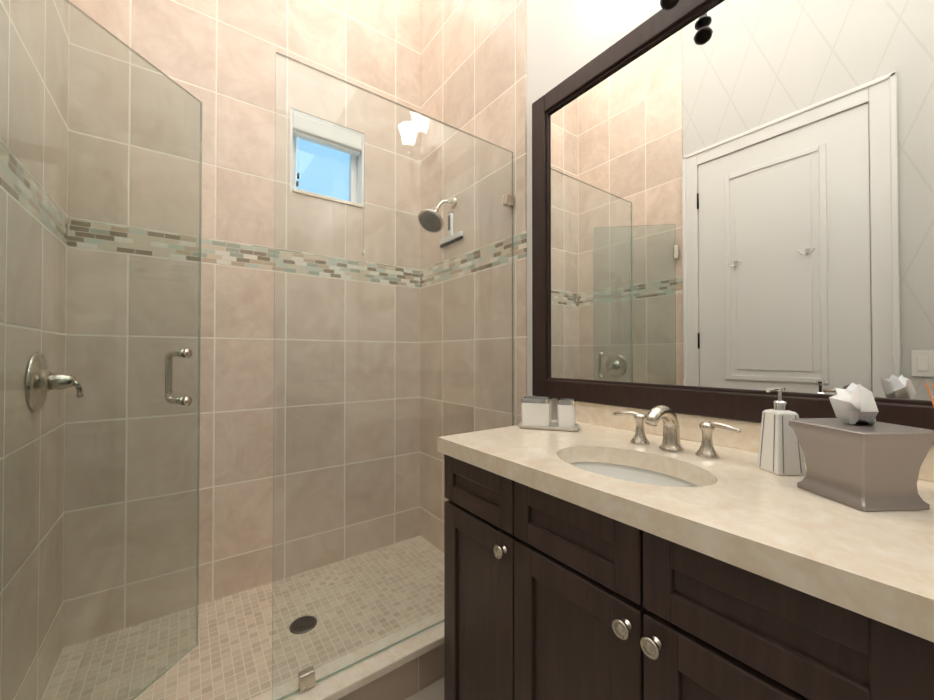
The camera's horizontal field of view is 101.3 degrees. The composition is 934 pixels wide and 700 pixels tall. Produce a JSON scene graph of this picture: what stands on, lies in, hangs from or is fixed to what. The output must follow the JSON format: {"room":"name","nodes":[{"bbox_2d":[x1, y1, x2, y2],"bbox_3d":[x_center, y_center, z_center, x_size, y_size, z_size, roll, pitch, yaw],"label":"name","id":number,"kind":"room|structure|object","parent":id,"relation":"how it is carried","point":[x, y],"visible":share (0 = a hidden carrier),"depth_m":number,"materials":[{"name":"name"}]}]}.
{"room":"bathroom","nodes":[
{"label":"bathroom","id":0,"kind":"room"},
{"bbox_2d":[63,0,420,647],"bbox_3d":[-0.952,-0.545,1.973,1.760,3.450,0.180,0,-1,-36],"label":"wall","id":1,"kind":"structure","parent":0,"point":[216,58],"depth_m":1.78,"materials":[{"name":"tile"}]},
{"bbox_2d":[0,0,69,699],"bbox_3d":[-1.310,-0.555,1.073,0.120,3.450,0.852,0,-1,-36],"label":"wall tile","id":2,"kind":"structure","parent":1,"relation":"attached to","point":[25,303],"depth_m":1.13,"materials":[{"name":"beige tile"}]},
{"bbox_2d":[25,352,83,411],"bbox_3d":[-1.257,0.094,1.184,0.103,0.180,0.180,0,-1,-36],"label":"shower valve","id":3,"kind":"object","parent":2,"relation":"attached to","point":[38,357],"depth_m":1.15,"materials":[{"name":"silver metal"}]},
{"bbox_2d":[0,0,201,699],"bbox_3d":[-0.978,0.068,1.059,0.404,1.870,0.409,0,-1,-36],"label":"glass","id":4,"kind":"object","parent":2,"relation":"attached to","point":[169,374],"visible":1,"depth_m":1.03,"materials":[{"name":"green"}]},
{"bbox_2d":[290,108,364,254],"bbox_3d":[-0.777,-0.875,2.094,0.385,0.684,0.186,0,-1,-36],"label":"window","id":5,"kind":"structure","parent":1,"relation":"in","point":[358,191],"depth_m":2.05,"materials":[{"name":"white plastic"}]},
{"bbox_2d":[405,677,443,699],"bbox_3d":[0.101,1.214,0.511,1.760,0.100,3.752,0,-1,-36],"label":"floor","id":6,"kind":"structure","parent":0,"point":[434,690],"depth_m":1.31,"materials":[{"name":"tile"}]},
{"bbox_2d":[41,535,443,699],"bbox_3d":[-0.671,1.144,1.570,1.520,0.062,0.772,0,-1,-36],"label":"shower floor","id":7,"kind":"structure","parent":6,"relation":"on","point":[228,656],"depth_m":1.50,"materials":[{"name":"tile"}]},
{"bbox_2d":[289,615,316,633],"bbox_3d":[-0.664,1.109,1.555,0.104,0.006,0.104,0,-1,-36],"label":"shower drain","id":8,"kind":"object","parent":7,"relation":"on","point":[298,629],"depth_m":1.55,"materials":[{"name":"grey metal"}]},
{"bbox_2d":[249,610,443,699],"bbox_3d":[-0.410,1.096,1.211,1.520,0.150,0.126,0,-1,-36],"label":"shower curb","id":9,"kind":"structure","parent":6,"relation":"on","point":[406,668],"depth_m":1.27,"materials":[{"name":"stone"}]},
{"bbox_2d":[272,52,513,699],"bbox_3d":[-0.181,0.074,1.393,0.944,1.895,0.026,0,-1,-36],"label":"glass","id":10,"kind":"object","parent":9,"relation":"on","point":[306,679],"visible":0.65,"depth_m":1.29,"materials":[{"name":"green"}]},
{"bbox_2d":[437,401,933,699],"bbox_3d":[0.731,0.666,0.463,0.575,0.990,2.012,0,-1,-36],"label":"bathroom vanity","id":11,"kind":"object","parent":6,"relation":"on","point":[598,555],"visible":1,"depth_m":0.65,"materials":[{"name":"brown wood"}]},
{"bbox_2d":[518,396,579,431],"bbox_3d":[0.270,0.203,1.260,0.192,0.096,0.100,0,-1,20],"label":"tray","id":12,"kind":"object","parent":11,"relation":"on","point":[535,412],"visible":1,"depth_m":1.23,"materials":[{"name":"white ceramic"}]},
{"bbox_2d":[612,405,740,458],"bbox_3d":[0.484,0.191,0.947,0.138,0.114,0.312,0,-1,-36],"label":"faucet","id":13,"kind":"object","parent":11,"relation":"on","point":[671,428],"visible":1,"depth_m":0.94,"materials":[{"name":"silver metal"}]},
{"bbox_2d":[757,387,805,474],"bbox_3d":[0.644,0.160,0.788,0.077,0.173,0.077,0,-1,-36],"label":"soap dispenser","id":14,"kind":"object","parent":11,"relation":"on","point":[780,451],"visible":1,"depth_m":0.77,"materials":[{"name":"white ceramic"}]},
{"bbox_2d":[788,382,933,511],"bbox_3d":[0.655,0.149,0.643,0.128,0.191,0.128,0,-1,-4],"label":"tissue box","id":15,"kind":"object","parent":11,"relation":"on","point":[857,455],"visible":1,"depth_m":0.60,"materials":[{"name":"pewter"},{"name":"white tissue paper"}]},
{"bbox_2d":[925,383,933,406],"bbox_3d":[0.803,0.146,0.624,0.068,0.196,0.074,0,-1,-36],"label":"reed diffuser","id":16,"kind":"object","parent":11,"relation":"on","point":[929,392],"visible":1,"depth_m":0.66,"materials":[{"name":"orange wood"}]},
{"bbox_2d":[526,0,661,419],"bbox_3d":[1.050,-0.560,0.627,0.112,3.450,2.549,0,-1,-36],"label":"wall","id":17,"kind":"structure","parent":0,"point":[565,39],"depth_m":1.49,"materials":[{"name":"white paint"}]},
{"bbox_2d":[420,0,526,552],"bbox_3d":[0.029,-0.545,2.019,0.120,3.450,0.902,0,-1,-36],"label":"wall tile","id":18,"kind":"structure","parent":17,"relation":"attached to","point":[474,67],"depth_m":1.93,"materials":[{"name":"beige tile"}]},
{"bbox_2d":[418,197,456,232],"bbox_3d":[-0.158,-0.726,2.008,0.196,0.198,0.138,0,-1,-36],"label":"shower head","id":19,"kind":"object","parent":18,"relation":"attached to","point":[430,217],"depth_m":1.99},
{"bbox_2d":[440,211,462,247],"bbox_3d":[-0.088,-0.663,2.054,0.029,0.174,0.210,0,-1,-36],"label":"squeegee","id":20,"kind":"object","parent":18,"relation":"attached to","point":[454,238],"depth_m":2.04,"materials":[{"name":"silver metal"}]},
{"bbox_2d":[660,0,678,9],"bbox_3d":[0.541,-1.124,1.082,0.179,0.399,0.270,0,-1,-36],"label":"sconce","id":21,"kind":"object","parent":17,"relation":"attached to","point":[668,4],"visible":1,"depth_m":1.03,"materials":[{"name":"brown metal"}]},
{"bbox_2d":[532,0,933,429],"bbox_3d":[0.778,-0.420,0.873,0.030,1.190,1.709,0,-1,-36],"label":"mirror","id":22,"kind":"object","parent":17,"relation":"attached to","point":[733,209],"visible":1,"depth_m":0.98,"materials":[{"name":"brown wood"}]}
]}

